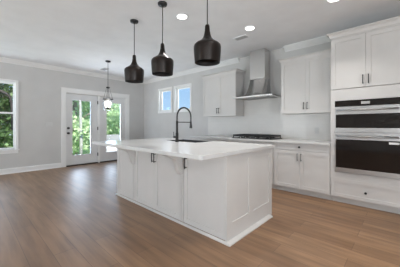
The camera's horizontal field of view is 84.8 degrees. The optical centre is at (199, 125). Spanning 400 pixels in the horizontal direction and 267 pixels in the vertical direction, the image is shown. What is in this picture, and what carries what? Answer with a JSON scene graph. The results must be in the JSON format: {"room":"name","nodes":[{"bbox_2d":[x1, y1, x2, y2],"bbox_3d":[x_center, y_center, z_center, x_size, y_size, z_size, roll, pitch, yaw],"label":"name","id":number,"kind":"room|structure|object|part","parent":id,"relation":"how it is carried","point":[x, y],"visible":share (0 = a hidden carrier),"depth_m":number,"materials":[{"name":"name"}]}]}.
{"room":"kitchen","nodes":[
{"label":"kitchen","id":0,"kind":"room"},
{"bbox_2d":[0,62,143,168],"bbox_3d":[-5.396,-0.215,4.814,0.160,2.830,9.790,0,0,43],"label":"wall","id":1,"kind":"structure","parent":0,"point":[39,90],"depth_m":5.95,"materials":[{"name":"paint"}]},
{"bbox_2d":[0,78,19,153],"bbox_3d":[-5.003,-0.215,5.199,0.210,1.830,1.100,0,0,43],"label":"window","id":2,"kind":"structure","parent":1,"relation":"in","point":[14,149],"depth_m":5.51,"materials":[{"name":"paint"}]},
{"bbox_3d":[-5.041,-0.681,5.235,0.035,0.783,0.946,0,0,43],"label":"sash","id":3,"kind":"part","parent":2,"relation":"part of","materials":[{"name":"paint"}]},
{"bbox_3d":[-5.012,0.138,5.208,0.035,0.925,0.946,0,0,43],"label":"sash","id":4,"kind":"part","parent":2,"relation":"part of","materials":[{"name":"paint"}]},
{"bbox_3d":[-5.003,0.650,5.199,0.210,0.100,1.100,0,0,43],"label":"sill","id":5,"kind":"part","parent":2,"relation":"part of","materials":[{"name":"paint"}]},
{"bbox_2d":[0,163,60,174],"bbox_3d":[-5.328,1.133,4.750,0.028,0.135,9.470,0,0,43],"label":"baseboard","id":6,"kind":"structure","parent":1,"relation":"attached to","point":[54,165],"depth_m":5.69,"materials":[{"name":"paint"}]},
{"bbox_2d":[0,57,143,83],"bbox_3d":[-5.303,-1.580,4.727,0.095,0.100,9.470,0,0,43],"label":"trim","id":7,"kind":"structure","parent":1,"relation":"attached to","point":[2,59],"depth_m":6.13,"materials":[{"name":"paint"}]},
{"bbox_2d":[66,93,97,165],"bbox_3d":[-3.572,0.119,6.680,0.109,2.101,0.900,0,0,43],"label":"door","id":8,"kind":"structure","parent":1,"relation":"in","point":[71,159],"depth_m":6.62,"materials":[{"name":"paint"}]},
{"bbox_2d":[60,87,128,166],"bbox_3d":[-3.285,0.059,7.053,0.190,2.283,2.135,0,0,43],"label":"door frame","id":9,"kind":"structure","parent":1,"relation":"attached to","point":[64,90],"depth_m":6.79,"materials":[{"name":"paint"}]},
{"bbox_2d":[100,96,124,160],"bbox_3d":[-2.942,0.119,7.393,0.057,2.101,0.873,0,0,43],"label":"door","id":10,"kind":"structure","parent":1,"relation":"in","point":[104,155],"depth_m":7.21,"materials":[{"name":"paint"}]},
{"bbox_2d":[0,161,399,266],"bbox_3d":[-1.446,1.260,1.125,10.970,0.120,9.790,0,0,43],"label":"floor","id":11,"kind":"structure","parent":0,"point":[72,216],"depth_m":2.43,"materials":[{"name":"brown wood"}]},
{"bbox_2d":[66,160,116,166],"bbox_3d":[-3.285,1.188,7.053,0.190,0.025,1.845,0,0,43],"label":"threshold","id":12,"kind":"object","parent":11,"relation":"on","point":[109,160],"visible":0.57,"depth_m":6.75,"materials":[{"name":"brown metal"}]},
{"bbox_2d":[116,148,272,246],"bbox_3d":[-0.316,0.753,3.274,2.413,0.893,1.285,0,0,43],"label":"kitchen island","id":13,"kind":"object","parent":11,"relation":"on","point":[227,198],"visible":0.73,"depth_m":2.60,"materials":[{"name":"paint"}]},
{"bbox_3d":[-1.234,0.742,3.650,0.509,0.857,0.050,0,0,43],"label":"panel","id":14,"kind":"part","parent":13,"relation":"part of","materials":[{"name":"paint"}]},
{"bbox_3d":[-0.802,0.742,3.246,0.512,0.857,0.050,0,0,43],"label":"door","id":15,"kind":"part","parent":13,"relation":"part of","materials":[{"name":"paint"}]},
{"bbox_3d":[-0.428,0.742,2.897,0.506,0.857,0.050,0,0,43],"label":"door","id":16,"kind":"part","parent":13,"relation":"part of","materials":[{"name":"paint"}]},
{"bbox_2d":[92,138,273,159],"bbox_3d":[-0.377,0.285,3.267,2.430,0.041,1.460,0,0,43],"label":"island countertop","id":17,"kind":"structure","parent":13,"relation":"on","point":[212,149],"depth_m":2.73,"materials":[{"name":"white stone"}]},
{"bbox_2d":[173,107,191,141],"bbox_3d":[-0.286,-0.020,3.635,0.120,0.570,0.364,0,0,43],"label":"kitchen faucet","id":18,"kind":"object","parent":17,"relation":"on","point":[177,122],"visible":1,"depth_m":3.52,"materials":[{"name":"black metal"}]},
{"bbox_2d":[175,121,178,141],"bbox_3d":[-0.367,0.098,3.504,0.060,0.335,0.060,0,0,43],"label":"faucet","id":19,"kind":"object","parent":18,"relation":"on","point":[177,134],"depth_m":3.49,"materials":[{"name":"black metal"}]},
{"bbox_2d":[167,139,209,142],"bbox_3d":[-0.187,0.381,3.705,0.694,0.238,0.384,0,0,43],"label":"sink","id":20,"kind":"object","parent":17,"relation":"in","point":[180,140],"visible":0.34,"depth_m":3.85,"materials":[{"name":"metal"}]},
{"bbox_3d":[-0.233,1.188,3.363,2.413,0.024,1.042,0,0,43],"label":"moulding","id":21,"kind":"part","parent":13,"relation":"part of","materials":[{"name":"paint"}]},
{"bbox_3d":[0.045,0.742,2.455,0.618,0.857,0.050,0,0,43],"label":"door","id":22,"kind":"part","parent":13,"relation":"part of","materials":[{"name":"paint"}]},
{"bbox_3d":[0.612,0.753,2.589,0.020,0.893,1.020,0,0,43],"label":"panel","id":23,"kind":"part","parent":13,"relation":"part of","materials":[{"name":"paint"}]},
{"bbox_2d":[192,138,227,141],"bbox_3d":[0.404,0.760,5.409,1.106,0.879,0.680,0,0,43],"label":"base cabinet","id":24,"kind":"object","parent":11,"relation":"on","point":[192,138],"visible":0.16,"depth_m":5.16,"materials":[{"name":"paint"}]},
{"bbox_2d":[190,135,330,145],"bbox_3d":[1.117,0.300,4.746,3.134,0.040,0.652,0,0,43],"label":"countertop","id":25,"kind":"structure","parent":24,"relation":"on","point":[293,141],"depth_m":4.15,"materials":[{"name":"white stone"}]},
{"bbox_2d":[232,134,281,139],"bbox_3d":[1.205,0.241,4.690,0.910,0.078,0.500,0,0,43],"label":"cooktop","id":26,"kind":"object","parent":25,"relation":"in","point":[246,136],"visible":1,"depth_m":4.52,"materials":[{"name":"black metal"}]},
{"bbox_2d":[228,140,274,188],"bbox_3d":[1.193,0.760,4.672,1.046,0.879,0.680,0,0,43],"label":"base cabinet","id":27,"kind":"object","parent":11,"relation":"on","point":[254,142],"visible":0.09,"depth_m":4.17,"materials":[{"name":"paint"}]},
{"bbox_3d":[0.996,0.382,4.461,1.026,0.107,0.020,0,0,43],"label":"drawer","id":28,"kind":"part","parent":27,"relation":"part of","materials":[{"name":"paint"}]},
{"bbox_3d":[1.184,0.771,4.285,0.511,0.658,0.020,0,0,43],"label":"door","id":29,"kind":"part","parent":27,"relation":"part of","materials":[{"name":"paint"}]},
{"bbox_2d":[274,143,331,199],"bbox_3d":[1.919,0.760,3.994,0.932,0.879,0.680,0,0,43],"label":"base cabinet","id":30,"kind":"object","parent":11,"relation":"on","point":[305,169],"visible":0.98,"depth_m":3.74,"materials":[{"name":"paint"}]},
{"bbox_3d":[1.554,0.771,3.939,0.454,0.658,0.020,0,0,43],"label":"door","id":31,"kind":"part","parent":30,"relation":"part of","materials":[{"name":"paint"}]},
{"bbox_3d":[1.722,0.382,3.783,0.912,0.107,0.020,0,0,43],"label":"drawer","id":32,"kind":"part","parent":30,"relation":"part of","materials":[{"name":"paint"}]},
{"bbox_3d":[1.889,0.771,3.627,0.454,0.658,0.020,0,0,43],"label":"door","id":33,"kind":"part","parent":30,"relation":"part of","materials":[{"name":"paint"}]},
{"bbox_2d":[326,16,399,213],"bbox_3d":[2.583,-0.114,3.364,0.997,2.628,0.694,0,0,43],"label":"tall cabinet","id":34,"kind":"object","parent":11,"relation":"on","point":[365,59],"visible":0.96,"depth_m":3.16,"materials":[{"name":"paint"}]},
{"bbox_3d":[2.229,-0.944,3.309,0.439,0.773,0.020,0,0,43],"label":"door","id":35,"kind":"part","parent":34,"relation":"part of","materials":[{"name":"paint"}]},
{"bbox_3d":[2.583,-1.389,3.364,0.997,0.078,0.694,0,0,43],"label":"crown moulding","id":36,"kind":"part","parent":34,"relation":"part of","materials":[{"name":"paint"}]},
{"bbox_3d":[2.391,-1.347,3.158,0.887,0.027,0.020,0,0,43],"label":"rail","id":37,"kind":"part","parent":34,"relation":"part of","materials":[{"name":"paint"}]},
{"bbox_3d":[2.391,0.962,3.158,0.879,0.276,0.020,0,0,43],"label":"drawer","id":38,"kind":"part","parent":34,"relation":"part of","materials":[{"name":"paint"}]},
{"bbox_2d":[335,97,399,178],"bbox_3d":[2.548,0.173,3.328,0.766,1.090,0.657,0,0,43],"label":"wall oven","id":39,"kind":"object","parent":34,"relation":"in","point":[367,131],"visible":1,"depth_m":3.10,"materials":[{"name":"metal"}]},
{"bbox_3d":[2.382,-0.327,3.150,0.766,0.090,0.035,0,0,43],"label":"control panel","id":40,"kind":"part","parent":39,"relation":"part of","materials":[{"name":"black glass"}]},
{"bbox_3d":[2.552,-0.944,3.007,0.439,0.773,0.020,0,0,43],"label":"door","id":41,"kind":"part","parent":34,"relation":"part of","materials":[{"name":"paint"}]},
{"bbox_2d":[0,0,399,80],"bbox_3d":[-1.446,-1.705,1.125,10.970,0.150,9.790,0,0,43],"label":"ceiling","id":42,"kind":"structure","parent":0,"point":[81,35],"depth_m":3.65,"materials":[{"name":"paint"}]},
{"bbox_2d":[103,60,112,110],"bbox_3d":[-2.334,-1.000,5.559,0.248,1.260,0.248,0,0,43],"label":"lantern pendant","id":43,"kind":"object","parent":42,"relation":"hanging from","point":[106,103],"visible":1,"depth_m":5.52,"materials":[{"name":"white glass"}]},
{"bbox_2d":[124,19,143,82],"bbox_3d":[-1.026,-1.155,3.421,0.298,0.950,0.298,0,0,43],"label":"pendant lamp","id":44,"kind":"object","parent":42,"relation":"hanging from","point":[133,73],"visible":1,"depth_m":3.34,"materials":[{"name":"brown metal"}]},
{"bbox_3d":[-1.026,-0.886,3.421,0.298,0.412,0.298,0,0,43],"label":"lamp shade","id":45,"kind":"part","parent":44,"relation":"part of","materials":[{"name":"brown metal"}]},
{"bbox_3d":[-1.026,-1.607,3.421,0.124,0.045,0.124,0,0,43],"label":"ceiling plate","id":46,"kind":"part","parent":44,"relation":"part of","materials":[{"name":"black metal"}]},
{"bbox_3d":[-1.026,-1.350,3.421,0.010,0.520,0.010,0,0,21],"label":"rod","id":47,"kind":"part","parent":44,"relation":"part of","materials":[{"name":"black metal"}]},
{"bbox_2d":[151,1,173,76],"bbox_3d":[-0.501,-1.155,2.931,0.298,0.950,0.298,0,0,43],"label":"pendant lamp","id":48,"kind":"object","parent":42,"relation":"hanging from","point":[162,65],"visible":1,"depth_m":2.84,"materials":[{"name":"brown metal"}]},
{"bbox_3d":[-0.501,-1.350,2.931,0.010,0.520,0.010,0,0,21],"label":"rod","id":49,"kind":"part","parent":48,"relation":"part of","materials":[{"name":"black metal"}]},
{"bbox_3d":[-0.501,-0.886,2.931,0.298,0.412,0.298,0,0,43],"label":"lamp shade","id":50,"kind":"part","parent":48,"relation":"part of","materials":[{"name":"brown metal"}]},
{"bbox_3d":[-0.501,-1.607,2.931,0.124,0.045,0.124,0,0,43],"label":"ceiling plate","id":51,"kind":"part","parent":48,"relation":"part of","materials":[{"name":"black metal"}]},
{"bbox_2d":[176,13,187,19],"bbox_3d":[-0.268,-1.626,3.288,0.190,0.008,0.190,0,0,43],"label":"recessed light","id":52,"kind":"object","parent":42,"relation":"in","point":[181,16],"visible":1,"depth_m":3.27,"materials":[{"name":"paint"}]},
{"bbox_2d":[177,14,186,18],"bbox_3d":[-0.268,-1.626,3.288,0.146,0.007,0.146,0,0,43],"label":"diffuser","id":53,"kind":"object","parent":52,"relation":"attached to","point":[179,16],"depth_m":3.27,"materials":[{"name":"white plastic"}]},
{"bbox_2d":[194,0,220,65],"bbox_3d":[0.080,-1.155,2.389,0.298,0.950,0.298,0,0,43],"label":"pendant lamp","id":54,"kind":"object","parent":42,"relation":"hanging from","point":[207,51],"visible":1,"depth_m":2.29,"materials":[{"name":"brown metal"}]},
{"bbox_3d":[0.080,-0.886,2.389,0.298,0.412,0.298,0,0,43],"label":"lamp shade","id":55,"kind":"part","parent":54,"relation":"part of","materials":[{"name":"brown metal"}]},
{"bbox_2d":[233,34,249,40],"bbox_3d":[0.766,-1.625,4.073,0.280,0.011,0.140,0,0,43],"label":"ceiling vent","id":56,"kind":"object","parent":42,"relation":"in","point":[245,35],"visible":1,"depth_m":4.05,"materials":[{"name":"metal"}]},
{"bbox_2d":[244,26,255,30],"bbox_3d":[0.837,-1.626,3.679,0.190,0.008,0.190,0,0,43],"label":"recessed light","id":57,"kind":"object","parent":42,"relation":"in","point":[247,28],"visible":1,"depth_m":3.68,"materials":[{"name":"white plastic"}]},
{"bbox_2d":[326,0,338,2],"bbox_3d":[1.729,-1.626,2.818,0.190,0.008,0.190,0,0,43],"label":"recessed light","id":58,"kind":"object","parent":42,"relation":"in","point":[328,1],"visible":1,"depth_m":2.87,"materials":[{"name":"white plastic"}]},
{"bbox_2d":[144,42,330,139],"bbox_3d":[1.899,-0.215,4.589,10.810,2.830,0.160,0,0,43],"label":"wall","id":59,"kind":"structure","parent":0,"point":[156,125],"depth_m":6.43,"materials":[{"name":"paint"}]},
{"bbox_2d":[158,87,171,112],"bbox_3d":[-1.128,-0.830,7.407,0.740,0.840,0.174,0,0,43],"label":"window","id":60,"kind":"structure","parent":59,"relation":"in","point":[160,91],"depth_m":7.57,"materials":[{"name":"paint"}]},
{"bbox_3d":[-1.117,-0.830,7.419,0.620,0.720,0.040,0,0,43],"label":"frame","id":61,"kind":"part","parent":60,"relation":"part of","materials":[{"name":"paint"}]},
{"bbox_2d":[174,83,191,111],"bbox_3d":[-0.492,-0.830,6.813,0.800,0.840,0.174,0,0,43],"label":"window","id":62,"kind":"structure","parent":59,"relation":"in","point":[189,85],"depth_m":6.89,"materials":[{"name":"paint"}]},
{"bbox_3d":[-0.481,-0.830,6.825,0.680,0.720,0.040,0,0,43],"label":"frame","id":63,"kind":"part","parent":62,"relation":"part of","materials":[{"name":"paint"}]},
{"bbox_2d":[143,58,238,83],"bbox_3d":[-0.604,-1.580,6.752,4.200,0.100,0.095,0,0,43],"label":"trim","id":64,"kind":"structure","parent":59,"relation":"attached to","point":[235,60],"depth_m":6.32,"materials":[{"name":"paint"}]},
{"bbox_2d":[201,68,245,116],"bbox_3d":[0.548,-0.753,5.480,1.130,1.067,0.380,0,0,43],"label":"upper cabinet","id":65,"kind":"object","parent":59,"relation":"attached to","point":[219,88],"visible":1,"depth_m":5.27,"materials":[{"name":"paint"}]},
{"bbox_3d":[0.268,-0.721,5.552,0.504,0.989,0.020,0,0,43],"label":"door","id":66,"kind":"part","parent":65,"relation":"part of","materials":[{"name":"paint"}]},
{"bbox_3d":[0.549,-1.252,5.481,1.130,0.070,0.378,0,0,43],"label":"crown moulding","id":67,"kind":"part","parent":65,"relation":"part of","materials":[{"name":"paint"}]},
{"bbox_3d":[0.638,-0.721,5.205,0.504,0.989,0.020,0,0,43],"label":"door","id":68,"kind":"part","parent":65,"relation":"part of","materials":[{"name":"paint"}]},
{"bbox_2d":[233,48,280,100],"bbox_3d":[1.240,-1.105,4.739,0.910,1.048,0.519,0,0,43],"label":"range hood","id":69,"kind":"object","parent":59,"relation":"attached to","point":[259,85],"visible":0.91,"depth_m":4.69,"materials":[{"name":"metal"}]},
{"bbox_3d":[1.236,-0.600,4.734,0.910,0.030,0.507,0,0,43],"label":"canopy plate","id":70,"kind":"part","parent":69,"relation":"part of","materials":[{"name":"metal"}]},
{"bbox_2d":[208,98,330,140],"bbox_3d":[1.359,-0.175,4.976,3.094,0.910,0.012,0,0,43],"label":"backsplash","id":71,"kind":"structure","parent":59,"relation":"attached to","point":[261,116],"depth_m":4.78,"materials":[{"name":"tile"}]},
{"bbox_2d":[278,49,330,114],"bbox_3d":[2.027,-0.753,4.099,1.027,1.067,0.380,0,0,43],"label":"upper cabinet","id":72,"kind":"object","parent":59,"relation":"attached to","point":[305,78],"visible":0.92,"depth_m":3.98,"materials":[{"name":"paint"}]},
{"bbox_3d":[1.765,-0.721,4.153,0.453,0.989,0.020,0,0,43],"label":"door","id":73,"kind":"part","parent":72,"relation":"part of","materials":[{"name":"paint"}]},
{"bbox_3d":[2.027,-1.252,4.100,1.027,0.070,0.378,0,0,43],"label":"crown moulding","id":74,"kind":"part","parent":72,"relation":"part of","materials":[{"name":"paint"}]},
{"bbox_3d":[2.099,-0.721,3.842,0.453,0.989,0.020,0,0,43],"label":"door","id":75,"kind":"part","parent":72,"relation":"part of","materials":[{"name":"paint"}]},
{"bbox_2d":[283,36,330,51],"bbox_3d":[3.697,-1.580,2.735,5.330,0.100,0.095,0,0,43],"label":"trim","id":76,"kind":"structure","parent":59,"relation":"attached to","point":[324,39],"depth_m":4.25,"materials":[{"name":"paint"}]},
{"label":"outside","id":77,"kind":"structure","parent":0,"visible":0},
{"bbox_2d":[5,140,89,154],"bbox_3d":[-21.191,2.700,26.633,52.670,0.200,90.000,0,0,43],"label":"ground","id":78,"kind":"structure","parent":77,"point":[6,144],"depth_m":22.56,"materials":[{"name":"green plant"}]},
{"bbox_2d":[0,83,12,147],"bbox_3d":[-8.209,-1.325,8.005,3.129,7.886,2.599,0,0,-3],"label":"tree","id":79,"kind":"object","parent":78,"relation":"on","point":[4,135],"visible":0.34,"depth_m":8.19,"materials":[{"name":"green plant"}]},
{"bbox_2d":[0,90,12,146],"bbox_3d":[-8.215,-1.584,10.071,3.634,8.404,3.411,0,0,43],"label":"tree","id":80,"kind":"object","parent":78,"relation":"on","point":[4,102],"visible":0.04,"depth_m":9.35,"materials":[{"name":"green plant"}]},
{"bbox_2d":[79,101,82,153],"bbox_3d":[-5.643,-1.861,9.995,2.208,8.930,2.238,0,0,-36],"label":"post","id":81,"kind":"object","parent":78,"relation":"on","point":[80,102],"visible":0.02,"depth_m":10.16,"materials":[{"name":"white wood"}]},
{"bbox_2d":[73,100,118,154],"bbox_3d":[-6.304,-1.030,11.621,3.907,7.271,3.804,0,0,-26],"label":"tree","id":82,"kind":"object","parent":78,"relation":"on","point":[85,122],"visible":0.21,"depth_m":11.01,"materials":[{"name":"green plant"}]},
{"bbox_2d":[77,101,119,139],"bbox_3d":[-6.158,-0.996,13.750,4.088,7.204,3.914,0,0,30],"label":"tree","id":83,"kind":"object","parent":78,"relation":"on","point":[83,111],"visible":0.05,"depth_m":14.11,"materials":[{"name":"green plant"}]},
{"bbox_2d":[83,110,119,151],"bbox_3d":[-7.806,0.402,17.590,4.032,4.420,4.286,0,0,-19],"label":"tree","id":84,"kind":"object","parent":78,"relation":"on","point":[109,113],"visible":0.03,"depth_m":17.10,"materials":[{"name":"green plant"}]},
{"bbox_2d":[107,110,119,134],"bbox_3d":[-5.332,0.654,15.706,3.211,3.906,3.335,0,0,43],"label":"tree","id":85,"kind":"object","parent":78,"relation":"on","point":[113,116],"visible":0.11,"depth_m":15.56,"materials":[{"name":"green plant"}]},
{"bbox_2d":[107,106,119,132],"bbox_3d":[-7.824,-0.022,21.439,4.909,5.270,4.187,0,0,-2],"label":"tree","id":86,"kind":"object","parent":78,"relation":"on","point":[112,106],"visible":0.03,"depth_m":20.68,"materials":[{"name":"green plant"}]},
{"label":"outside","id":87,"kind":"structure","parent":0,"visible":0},
{"bbox_3d":[-2.286,1.300,9.661,1.870,0.120,5.000,0,0,43],"label":"floor","id":88,"kind":"structure","parent":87,"visible":0},
{"bbox_2d":[107,134,119,151],"bbox_3d":[-2.770,0.820,10.366,0.120,0.840,3.470,0,0,43],"label":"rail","id":89,"kind":"object","parent":88,"relation":"on","point":[116,136],"visible":0.02,"depth_m":9.28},
{"bbox_3d":[-2.767,0.940,10.370,0.060,0.600,3.420,0,0,43],"label":"rail panel","id":90,"kind":"part","parent":89,"relation":"part of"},
{"bbox_3d":[-2.770,0.520,10.366,0.120,0.240,3.470,0,0,43],"label":"cap rail","id":91,"kind":"part","parent":89,"relation":"part of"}
]}

